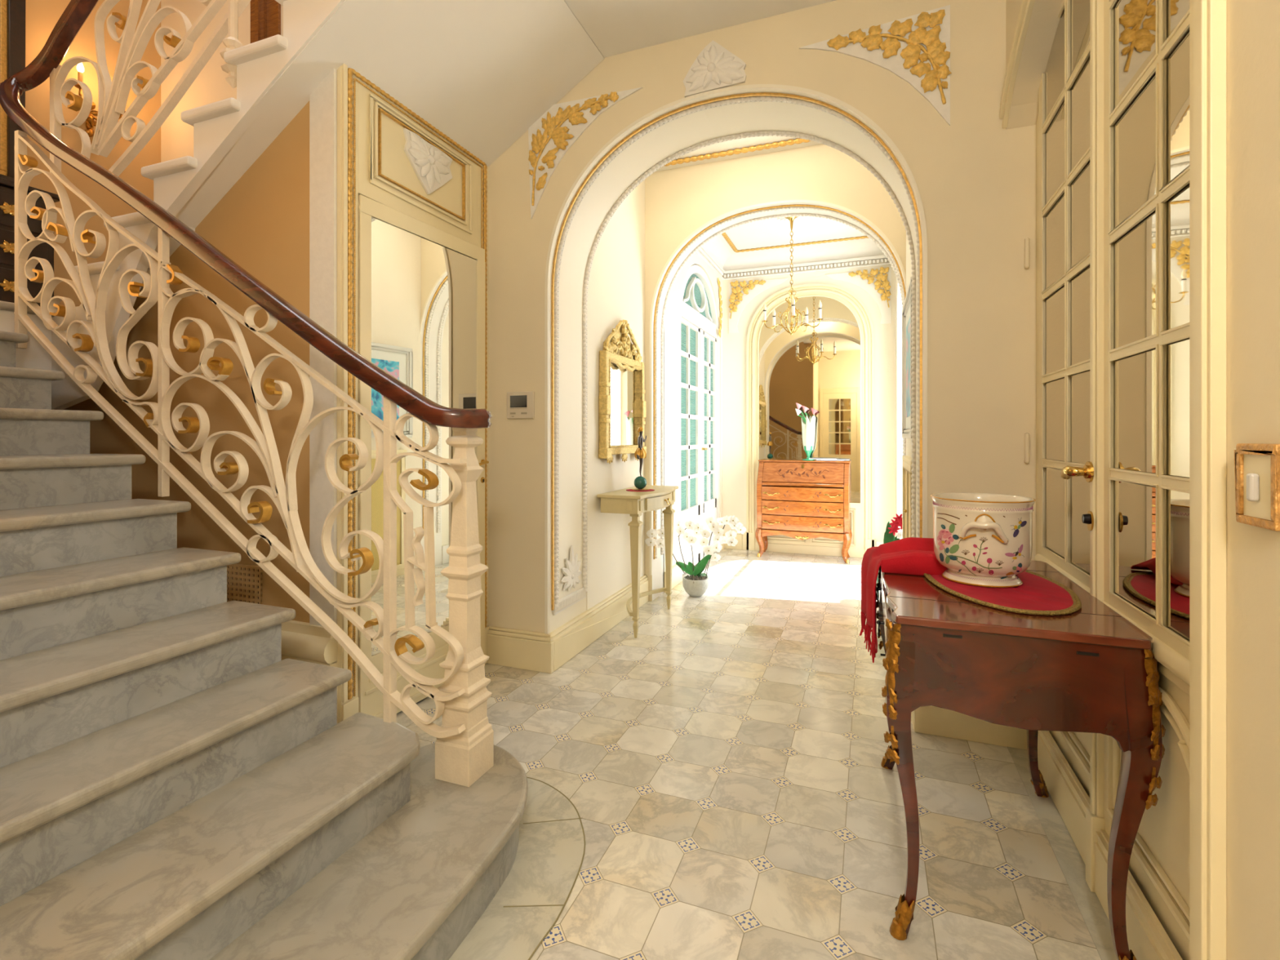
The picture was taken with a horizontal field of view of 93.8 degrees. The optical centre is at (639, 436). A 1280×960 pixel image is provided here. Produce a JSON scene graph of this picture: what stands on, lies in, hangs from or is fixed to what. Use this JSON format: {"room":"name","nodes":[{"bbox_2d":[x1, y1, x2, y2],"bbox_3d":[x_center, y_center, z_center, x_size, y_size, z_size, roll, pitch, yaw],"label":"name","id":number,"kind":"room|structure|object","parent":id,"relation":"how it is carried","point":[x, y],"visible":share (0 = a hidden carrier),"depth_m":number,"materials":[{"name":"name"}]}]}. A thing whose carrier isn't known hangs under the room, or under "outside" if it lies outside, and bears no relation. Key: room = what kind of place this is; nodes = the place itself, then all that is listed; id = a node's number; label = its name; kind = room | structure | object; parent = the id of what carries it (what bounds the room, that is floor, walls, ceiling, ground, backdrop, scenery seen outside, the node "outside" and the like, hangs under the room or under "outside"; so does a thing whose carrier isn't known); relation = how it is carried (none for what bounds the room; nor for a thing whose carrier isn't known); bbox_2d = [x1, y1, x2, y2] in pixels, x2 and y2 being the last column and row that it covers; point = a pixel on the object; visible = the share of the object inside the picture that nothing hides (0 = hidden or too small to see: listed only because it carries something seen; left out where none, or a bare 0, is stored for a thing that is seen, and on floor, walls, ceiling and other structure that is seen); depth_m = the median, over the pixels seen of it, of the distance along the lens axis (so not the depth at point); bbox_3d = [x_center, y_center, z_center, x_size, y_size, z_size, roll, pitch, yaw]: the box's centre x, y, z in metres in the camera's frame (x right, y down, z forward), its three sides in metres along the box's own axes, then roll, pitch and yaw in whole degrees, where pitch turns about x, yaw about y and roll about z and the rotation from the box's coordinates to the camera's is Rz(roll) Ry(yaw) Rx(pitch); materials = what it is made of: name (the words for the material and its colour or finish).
{"room":"historic interior","nodes":[
{"label":"historic interior","id":0,"kind":"room"},
{"bbox_2d":[25,0,160,306],"bbox_3d":[-3.893,-1.600,2.908,0.150,5.600,2.750,0,0,21],"label":"wall","id":1,"kind":"structure","parent":0,"point":[42,16],"depth_m":3.77,"materials":[{"name":"paint"}]},
{"bbox_2d":[0,0,25,182],"bbox_3d":[-3.744,-2.300,3.017,0.054,1.800,0.968,0,0,21],"label":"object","id":2,"kind":"structure","parent":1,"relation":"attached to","point":[12,12],"depth_m":3.40,"materials":[{"name":"brown wood"}]},
{"bbox_2d":[74,62,125,144],"bbox_3d":[-3.403,-2.048,3.746,0.158,0.474,0.265,0,0,21],"label":"wall sconce","id":3,"kind":"object","parent":1,"relation":"attached to","point":[90,123],"visible":0.4,"depth_m":3.75,"materials":[{"name":"gold metal"}]},
{"bbox_2d":[77,71,83,82],"bbox_3d":[-3.394,-2.167,3.633,0.024,0.075,0.024,0,0,21],"label":"candle","id":4,"kind":"object","parent":3,"relation":"on","point":[80,75],"depth_m":3.62,"materials":[{"name":"white wax"}]},
{"bbox_2d":[63,74,337,622],"bbox_3d":[-2.415,-0.118,2.825,2.670,2.636,0.050,0,0,21],"label":"wall","id":5,"kind":"structure","parent":0,"point":[261,224],"depth_m":2.51,"materials":[{"name":"paint"}]},
{"bbox_2d":[226,564,262,604],"bbox_3d":[-1.865,0.743,2.578,0.674,0.415,0.017,0,0,21],"label":"air vent","id":6,"kind":"object","parent":5,"relation":"in","point":[244,582],"visible":0.1,"depth_m":2.48,"materials":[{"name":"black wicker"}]},
{"bbox_2d":[240,567,258,604],"bbox_3d":[-1.871,0.745,2.586,0.654,0.408,0.008,0,0,21],"label":"grille","id":7,"kind":"object","parent":6,"relation":"attached to","point":[249,575],"depth_m":2.47,"materials":[{"name":"brown"}]},
{"bbox_2d":[281,620,337,723],"bbox_3d":[-2.148,0.970,2.676,2.075,0.460,0.090,0,0,21],"label":"baseboard","id":8,"kind":"structure","parent":5,"relation":"attached to","point":[300,641],"depth_m":2.32,"materials":[{"name":"beige paint"}]},
{"bbox_2d":[309,68,336,626],"bbox_3d":[-1.239,-0.113,2.341,0.127,2.626,0.013,0,0,21],"label":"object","id":9,"kind":"structure","parent":5,"relation":"attached to","point":[322,100],"depth_m":2.33,"materials":[{"name":"beige paint"}]},
{"bbox_2d":[336,70,337,624],"bbox_3d":[-1.031,-0.110,2.777,0.050,2.620,0.950,0,0,21],"label":"wall","id":10,"kind":"structure","parent":0,"point":[336,70],"depth_m":2.32,"materials":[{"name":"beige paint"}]},
{"bbox_2d":[337,63,489,723],"bbox_3d":[-0.987,-0.150,2.759,0.045,2.700,0.949,0,0,21],"label":"trim","id":11,"kind":"structure","parent":10,"relation":"attached to","point":[396,166],"depth_m":2.39,"materials":[{"name":"beige paint"}]},
{"bbox_2d":[347,67,487,699],"bbox_3d":[-0.976,-0.229,2.756,0.029,2.518,0.936,0,0,21],"label":"trim","id":12,"kind":"structure","parent":10,"relation":"attached to","point":[350,71],"depth_m":2.37,"materials":[{"name":"gold metal"}]},
{"bbox_2d":[368,93,472,234],"bbox_3d":[-0.980,-1.218,2.757,0.014,0.365,0.675,0,0,21],"label":"trim","id":13,"kind":"structure","parent":10,"relation":"attached to","point":[378,103],"depth_m":2.64,"materials":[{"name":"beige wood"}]},
{"bbox_2d":[358,194,488,719],"bbox_3d":[-0.951,0.114,2.743,0.078,2.171,0.778,0,0,24],"label":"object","id":14,"kind":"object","parent":10,"relation":"in","point":[422,286],"depth_m":2.66,"materials":[{"name":"beige paint"}]},
{"bbox_2d":[371,216,476,656],"bbox_3d":[-0.975,0.000,2.752,0.018,1.800,0.660,0,0,24],"label":"mirror","id":15,"kind":"object","parent":14,"relation":"attached to","point":[424,286],"depth_m":2.70,"materials":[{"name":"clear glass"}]},
{"bbox_2d":[402,128,452,194],"bbox_3d":[-0.965,-1.237,2.767,0.044,0.239,0.321,0,0,21],"label":"ornament","id":16,"kind":"object","parent":10,"relation":"attached to","point":[430,165],"visible":1,"depth_m":2.74,"materials":[{"name":"white paint"}]},
{"bbox_2d":[160,0,1035,633],"bbox_3d":[-0.824,-1.600,3.442,5.500,5.600,0.440,0,0,21],"label":"wall","id":17,"kind":"structure","parent":0,"point":[975,177],"depth_m":2.70,"materials":[{"name":"paint"}]},
{"bbox_2d":[250,0,280,43],"bbox_3d":[-2.361,-2.000,3.764,0.220,2.800,0.053,0,0,21],"label":"door","id":18,"kind":"structure","parent":17,"relation":"attached to","point":[265,15],"depth_m":3.75,"materials":[{"name":"brown wood"}]},
{"bbox_2d":[506,391,534,418],"bbox_3d":[-0.622,-0.162,3.118,0.162,0.140,0.021,0,0,21],"label":"thermostat","id":19,"kind":"object","parent":17,"relation":"attached to","point":[520,405],"visible":1,"depth_m":3.11,"materials":[{"name":"beige plastic"}]},
{"bbox_2d":[560,545,582,591],"bbox_3d":[-0.377,0.721,3.292,0.032,0.243,0.240,0,0,21],"label":"ornament","id":20,"kind":"object","parent":17,"relation":"attached to","point":[571,573],"visible":1,"depth_m":3.28,"materials":[{"name":"grey paint"}]},
{"bbox_2d":[528,87,642,219],"bbox_3d":[-0.286,-1.408,2.987,0.633,0.565,0.024,0,0,21],"label":"ornament","id":21,"kind":"object","parent":17,"relation":"attached to","point":[550,137],"visible":1,"depth_m":3.04,"materials":[{"name":"gold paint"}]},
{"bbox_2d":[683,40,746,97],"bbox_3d":[0.337,-1.704,2.743,0.296,0.229,0.042,0,0,21],"label":"crest ornament","id":22,"kind":"object","parent":17,"relation":"attached to","point":[715,67],"visible":1,"depth_m":2.74,"materials":[{"name":"white paint"}]},
{"bbox_2d":[544,84,927,634],"bbox_3d":[0.430,-0.341,2.985,1.754,2.482,0.386,0,0,21],"label":"trim","id":23,"kind":"structure","parent":17,"relation":"attached to","point":[639,135],"depth_m":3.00,"materials":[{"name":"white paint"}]},
{"bbox_2d":[799,4,951,125],"bbox_3d":[0.971,-1.492,2.506,0.596,0.483,0.026,0,0,21],"label":"ornament","id":24,"kind":"object","parent":17,"relation":"attached to","point":[915,48],"visible":1,"depth_m":2.44,"materials":[{"name":"gold paint"}]},
{"bbox_2d":[586,179,664,610],"bbox_3d":[-0.149,-0.450,4.200,0.220,3.300,1.460,0,0,21],"label":"wall","id":25,"kind":"structure","parent":0,"point":[616,282],"depth_m":3.80,"materials":[{"name":"beige paint"}]},
{"bbox_2d":[486,574,648,673],"bbox_3d":[-0.392,1.105,3.772,0.432,0.190,1.435,0,0,21],"label":"baseboard","id":26,"kind":"structure","parent":25,"relation":"attached to","point":[532,651],"depth_m":3.15,"materials":[{"name":"beige paint"}]},
{"bbox_2d":[553,586,586,615],"bbox_3d":[-0.378,0.897,3.286,0.016,0.065,0.372,0,0,21],"label":"trim","id":27,"kind":"structure","parent":25,"relation":"attached to","point":[571,599],"depth_m":3.27,"materials":[{"name":"white paint"}]},
{"bbox_2d":[598,320,646,463],"bbox_3d":[-0.101,-0.298,3.938,0.068,0.937,0.707,0,0,21],"label":"gilt mirror","id":28,"kind":"object","parent":25,"relation":"attached to","point":[621,402],"visible":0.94,"depth_m":3.89,"materials":[{"name":"gold glass"}]},
{"bbox_2d":[664,252,722,571],"bbox_3d":[0.405,-0.350,5.563,0.280,3.100,1.960,0,0,21],"label":"wall","id":29,"kind":"structure","parent":0,"point":[672,318],"depth_m":4.85,"materials":[{"name":"beige paint"}]},
{"bbox_2d":[679,264,719,573],"bbox_3d":[0.570,-0.195,5.671,0.091,2.790,1.470,0,0,21],"label":"window","id":30,"kind":"structure","parent":29,"relation":"in","point":[699,335],"depth_m":5.64,"materials":[{"name":"white paint"}]},
{"bbox_2d":[664,533,742,592],"bbox_3d":[0.637,1.120,5.474,0.218,0.160,1.960,0,0,21],"label":"baseboard","id":31,"kind":"structure","parent":29,"relation":"attached to","point":[677,572],"depth_m":4.89,"materials":[{"name":"beige paint"}]},
{"bbox_2d":[717,277,722,337],"bbox_3d":[0.840,-1.340,6.279,0.016,0.601,0.193,0,0,21],"label":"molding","id":32,"kind":"structure","parent":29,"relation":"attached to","point":[718,281],"depth_m":6.28,"materials":[{"name":"paint"}]},
{"bbox_2d":[564,0,835,57],"bbox_3d":[0.039,-1.900,0.761,1.972,0.060,3.950,0,0,21],"label":"ceiling","id":33,"kind":"structure","parent":0,"point":[615,27],"depth_m":2.67,"materials":[{"name":"paint"}]},
{"bbox_2d":[654,136,821,172],"bbox_3d":[0.680,-1.950,3.616,1.745,0.060,0.960,0,0,21],"label":"ceiling","id":34,"kind":"structure","parent":0,"point":[733,144],"depth_m":3.99,"materials":[{"name":"white paint"}]},
{"bbox_2d":[396,548,1116,959],"bbox_3d":[-1.000,1.224,3.193,5.850,0.052,7.750,0,0,21],"label":"floor","id":35,"kind":"structure","parent":0,"point":[719,762],"depth_m":1.93,"materials":[{"name":"tile"}]},
{"bbox_2d":[0,0,604,959],"bbox_3d":[-2.043,-0.495,2.309,3.728,3.390,2.543,0,0,21],"label":"staircase","id":36,"kind":"structure","parent":35,"relation":"on","point":[173,786],"depth_m":1.61,"materials":[{"name":"stone"}]},
{"bbox_2d":[0,177,60,306],"bbox_3d":[-3.566,-0.957,2.947,0.428,0.750,0.955,0,0,21],"label":"commode","id":37,"kind":"object","parent":36,"relation":"on","point":[44,251],"visible":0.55,"depth_m":3.12,"materials":[{"name":"brown wood"}]},
{"bbox_2d":[0,0,493,786],"bbox_3d":[-1.674,-0.689,2.282,2.622,3.453,0.235,0,0,21],"label":"stair railing","id":38,"kind":"object","parent":36,"relation":"on","point":[464,742],"visible":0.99,"depth_m":2.10,"materials":[{"name":"white metal"}]},
{"bbox_2d":[503,777,585,959],"bbox_3d":[-0.381,1.198,1.263,0.387,0.001,1.733,0,0,3],"label":"trim","id":39,"kind":"structure","parent":35,"relation":"on","point":[580,818],"depth_m":1.61,"materials":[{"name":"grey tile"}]},
{"bbox_2d":[596,484,678,638],"bbox_3d":[0.032,0.773,3.880,0.336,0.850,0.754,0,0,21],"label":"console table","id":40,"kind":"object","parent":35,"relation":"on","point":[633,504],"visible":0.98,"depth_m":3.58,"materials":[{"name":"beige paint"}]},
{"bbox_2d":[626,488,654,491],"bbox_3d":[0.002,0.346,3.854,0.188,0.003,0.188,0,0,21],"label":"doily","id":41,"kind":"object","parent":40,"relation":"on","point":[628,490],"visible":0.86,"depth_m":3.83,"materials":[{"name":"fabric"}]},
{"bbox_2d":[631,426,648,490],"bbox_3d":[0.012,0.140,3.850,0.130,0.405,0.142,0,0,-24],"label":"statuette","id":42,"kind":"object","parent":41,"relation":"on","point":[640,482],"visible":1,"depth_m":3.83,"materials":[{"name":"gold metal"}]},
{"bbox_2d":[644,515,746,596],"bbox_3d":[0.423,0.885,4.453,0.729,0.628,0.400,0,0,10],"label":"potted orchid","id":43,"kind":"object","parent":35,"relation":"on","point":[696,584],"visible":1,"depth_m":4.43,"materials":[{"name":"plant"}]},
{"bbox_2d":[755,459,852,563],"bbox_3d":[1.617,0.722,5.933,0.904,0.964,0.375,0,0,21],"label":"bureau","id":44,"kind":"object","parent":35,"relation":"on","point":[797,499],"visible":1,"depth_m":5.82,"materials":[{"name":"brown wood"}]},
{"bbox_2d":[801,415,815,460],"bbox_3d":[1.677,0.016,5.964,0.123,0.444,0.123,0,0,-32],"label":"glass vase","id":45,"kind":"object","parent":44,"relation":"on","point":[807,429],"visible":1,"depth_m":5.93,"materials":[{"name":"glass"}]},
{"bbox_2d":[795,408,805,424],"bbox_3d":[1.612,-0.129,5.989,0.117,0.299,0.067,0,0,21],"label":"calla lily","id":46,"kind":"object","parent":45,"relation":"in","point":[798,411],"visible":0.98,"depth_m":5.98,"materials":[{"name":"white plant"}]},
{"bbox_2d":[795,402,805,422],"bbox_3d":[1.615,-0.158,5.988,0.112,0.357,0.067,0,0,21],"label":"calla lily","id":47,"kind":"object","parent":45,"relation":"in","point":[798,406],"visible":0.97,"depth_m":5.98,"materials":[{"name":"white plant"}]},
{"bbox_2d":[802,405,808,417],"bbox_3d":[1.652,-0.143,5.974,0.067,0.327,0.067,0,0,21],"label":"calla lily","id":48,"kind":"object","parent":45,"relation":"in","point":[805,409],"visible":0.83,"depth_m":5.96,"materials":[{"name":"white plant"}]},
{"bbox_2d":[810,408,817,416],"bbox_3d":[1.725,-0.131,5.948,0.067,0.302,0.075,0,0,-30],"label":"calla lily","id":49,"kind":"object","parent":45,"relation":"in","point":[813,411],"visible":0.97,"depth_m":5.93,"materials":[{"name":"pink plant"}]},
{"bbox_2d":[876,513,902,599],"bbox_3d":[1.766,0.870,4.256,0.176,0.656,0.215,0,0,-23],"label":"flower arrangement","id":50,"kind":"object","parent":35,"relation":"on","point":[891,528],"visible":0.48,"depth_m":4.24,"materials":[{"name":"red plant"}]},
{"bbox_2d":[902,455,912,538],"bbox_3d":[1.443,0.657,3.227,0.047,1.085,0.780,0,0,21],"label":"base cabinet","id":51,"kind":"object","parent":35,"relation":"on","point":[907,463],"visible":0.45,"depth_m":3.22,"materials":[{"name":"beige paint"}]},
{"bbox_2d":[876,560,1165,959],"bbox_3d":[0.980,0.815,1.726,0.560,0.784,0.860,0,0,21],"label":"side table","id":52,"kind":"object","parent":35,"relation":"on","point":[1090,669],"visible":0.94,"depth_m":1.35,"materials":[{"name":"brown wood"}]},
{"bbox_2d":[923,569,1081,615],"bbox_3d":[1.007,0.417,1.701,0.361,0.009,0.603,0,0,21],"label":"placemat","id":53,"kind":"object","parent":52,"relation":"on","point":[1037,594],"visible":0.69,"depth_m":1.57,"materials":[{"name":"fabric"}]},
{"bbox_2d":[859,537,947,662],"bbox_3d":[0.933,0.524,1.942,0.421,0.369,0.386,0,0,21],"label":"scarf","id":54,"kind":"object","parent":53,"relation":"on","point":[909,555],"visible":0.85,"depth_m":1.94,"materials":[{"name":"red fabric"}]},
{"bbox_2d":[930,492,1035,587],"bbox_3d":[0.989,0.295,1.736,0.264,0.240,0.264,0,0,-17],"label":"cachepot","id":55,"kind":"object","parent":53,"relation":"on","point":[982,540],"visible":1,"depth_m":1.64,"materials":[{"name":"ceramic"}]},
{"bbox_2d":[644,143,906,601],"bbox_3d":[0.984,-0.400,4.153,1.930,3.200,0.260,0,0,21],"label":"wall","id":56,"kind":"structure","parent":0,"point":[679,201],"depth_m":4.18,"materials":[{"name":"paint"}]},
{"bbox_2d":[664,137,869,253],"bbox_3d":[1.186,-1.902,4.930,1.492,0.044,2.147,0,0,21],"label":"trim","id":57,"kind":"structure","parent":56,"relation":"attached to","point":[790,142],"depth_m":4.09,"materials":[{"name":"gold metal"}]},
{"bbox_2d":[649,200,906,575],"bbox_3d":[0.933,-0.336,4.188,1.714,2.472,0.191,0,0,21],"label":"trim","id":58,"kind":"structure","parent":56,"relation":"attached to","point":[895,269],"depth_m":4.30,"materials":[{"name":"white paint"}]},
{"bbox_2d":[718,216,870,254],"bbox_3d":[1.386,-1.930,5.230,2.350,0.060,2.040,0,0,21],"label":"ceiling","id":59,"kind":"structure","parent":0,"point":[766,233],"depth_m":5.64,"materials":[{"name":"white paint"}]},
{"bbox_2d":[770,216,808,222],"bbox_3d":[1.285,-1.887,5.076,0.410,0.026,0.410,0,0,21],"label":"ceiling rose","id":60,"kind":"object","parent":59,"relation":"attached to","point":[799,218],"visible":0.17,"depth_m":5.19,"materials":[{"name":"white paint"}]},
{"bbox_2d":[761,216,822,334],"bbox_3d":[1.293,-1.367,5.062,0.494,1.017,0.496,0,0,21],"label":"chandelier","id":61,"kind":"object","parent":60,"relation":"hanging from","point":[791,219],"visible":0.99,"depth_m":5.06,"materials":[{"name":"gold metal"}]},
{"bbox_2d":[763,310,766,319],"bbox_3d":[1.051,-1.018,5.047,0.027,0.086,0.027,0,0,21],"label":"candle","id":62,"kind":"object","parent":61,"relation":"on","point":[764,311],"depth_m":5.04,"materials":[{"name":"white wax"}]},
{"bbox_2d":[772,315,775,325],"bbox_3d":[1.185,-1.018,5.290,0.027,0.086,0.027,0,0,21],"label":"candle","id":63,"kind":"object","parent":61,"relation":"on","point":[774,317],"depth_m":5.28,"materials":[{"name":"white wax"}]},
{"bbox_2d":[791,304,795,315],"bbox_3d":[1.240,-1.018,4.844,0.027,0.086,0.027,0,0,21],"label":"candle","id":64,"kind":"object","parent":61,"relation":"on","point":[793,305],"depth_m":4.83,"materials":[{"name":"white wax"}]},
{"bbox_2d":[804,314,808,324],"bbox_3d":[1.457,-1.018,5.237,0.027,0.086,0.027,0,0,21],"label":"candle","id":65,"kind":"object","parent":61,"relation":"on","point":[806,316],"depth_m":5.23,"materials":[{"name":"white wax"}]},
{"bbox_2d":[817,307,822,318],"bbox_3d":[1.492,-1.018,4.962,0.027,0.086,0.027,0,0,21],"label":"candle","id":66,"kind":"object","parent":61,"relation":"on","point":[820,308],"depth_m":4.95,"materials":[{"name":"white wax"}]},
{"bbox_2d":[722,258,895,542],"bbox_3d":[1.754,-0.350,6.192,2.350,3.100,0.180,0,0,21],"label":"wall","id":67,"kind":"structure","parent":0,"point":[734,344],"depth_m":6.13,"materials":[{"name":"beige paint"}]},
{"bbox_2d":[728,278,787,333],"bbox_3d":[1.235,-1.377,6.279,0.622,0.555,0.028,0,0,21],"label":"ornament","id":68,"kind":"object","parent":67,"relation":"attached to","point":[740,293],"visible":1,"depth_m":6.34,"materials":[{"name":"white paint"}]},
{"bbox_2d":[696,246,890,279],"bbox_3d":[1.334,-1.718,5.207,1.710,0.085,1.960,0,0,21],"label":"trim","id":69,"kind":"structure","parent":67,"relation":"attached to","point":[708,259],"depth_m":6.05,"materials":[{"name":"white paint"}]},
{"bbox_2d":[742,283,875,558],"bbox_3d":[1.697,-0.173,6.098,1.310,2.746,0.036,0,0,21],"label":"wall mirror","id":70,"kind":"object","parent":67,"relation":"attached to","point":[828,368],"visible":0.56,"depth_m":6.06,"materials":[{"name":"mirror"}]},
{"bbox_2d":[825,266,891,324],"bbox_3d":[2.152,-1.377,5.928,0.622,0.555,0.028,0,0,21],"label":"ornament","id":71,"kind":"object","parent":67,"relation":"attached to","point":[877,282],"visible":1,"depth_m":5.86,"materials":[{"name":"white paint"}]},
{"bbox_2d":[895,235,912,536],"bbox_3d":[2.001,-0.450,4.299,0.235,3.300,3.180,0,0,21],"label":"wall","id":72,"kind":"structure","parent":0,"point":[899,439],"depth_m":5.53,"materials":[{"name":"beige paint"}]},
{"bbox_2d":[702,235,884,271],"bbox_3d":[1.334,-1.827,5.207,1.710,0.145,1.960,0,0,21],"label":"trim","id":73,"kind":"structure","parent":72,"relation":"attached to","point":[715,246],"depth_m":6.08,"materials":[{"name":"white paint"}]},
{"bbox_2d":[875,541,883,546],"bbox_3d":[2.050,1.115,4.933,0.178,0.170,1.960,0,0,21],"label":"baseboard","id":74,"kind":"structure","parent":72,"relation":"attached to","point":[877,543],"depth_m":5.86,"materials":[{"name":"white paint"}]},
{"bbox_2d":[902,276,912,438],"bbox_3d":[1.465,-0.380,3.262,0.031,0.780,0.826,0,0,21],"label":"framed picture","id":75,"kind":"object","parent":72,"relation":"attached to","point":[907,321],"visible":0.68,"depth_m":3.41,"materials":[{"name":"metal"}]},
{"bbox_2d":[906,316,910,417],"bbox_3d":[1.467,-0.375,3.261,0.003,0.530,0.560,0,0,21],"label":"print","id":76,"kind":"object","parent":75,"relation":"attached to","point":[908,326],"depth_m":3.34},
{"bbox_2d":[1005,0,1279,959],"bbox_3d":[0.843,-0.335,0.454,0.250,3.070,3.950,0,0,21],"label":"wall","id":77,"kind":"structure","parent":0,"point":[1253,26],"depth_m":0.84,"materials":[{"name":"paint"}]},
{"bbox_2d":[911,705,1026,750],"bbox_3d":[1.417,1.105,2.651,0.414,0.190,0.635,0,0,21],"label":"baseboard","id":78,"kind":"structure","parent":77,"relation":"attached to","point":[930,720],"depth_m":2.36,"materials":[{"name":"beige paint"}]},
{"bbox_2d":[1024,0,1189,959],"bbox_3d":[1.231,-0.110,1.629,0.145,2.620,1.478,0,0,21],"label":"door","id":79,"kind":"structure","parent":77,"relation":"in","point":[1113,122],"depth_m":1.50,"materials":[{"name":"beige paint"}]},
{"bbox_2d":[999,0,1226,959],"bbox_3d":[1.165,-0.165,1.619,0.071,2.731,1.558,0,0,21],"label":"trim","id":80,"kind":"structure","parent":77,"relation":"attached to","point":[1207,18],"depth_m":0.91,"materials":[{"name":"beige paint"}]},
{"bbox_2d":[1234,443,1279,531],"bbox_3d":[0.834,0.066,0.808,0.021,0.112,0.096,0,0,21],"label":"light switch","id":81,"kind":"object","parent":77,"relation":"attached to","point":[1256,465],"visible":1,"depth_m":0.81,"materials":[{"name":"beige paint"}]},
{"bbox_3d":[1.914,0.228,5.869,0.260,0.006,0.090,0,0,23],"label":"magazine","id":82,"kind":"object","parent":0,"visible":0},
{"bbox_2d":[809,457,836,459],"bbox_3d":[1.805,0.222,5.921,0.260,0.006,0.090,0,0,17],"label":"magazine","id":83,"kind":"object","parent":82,"relation":"on","point":[810,458],"visible":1,"depth_m":5.89,"materials":[{"name":"white paper"}]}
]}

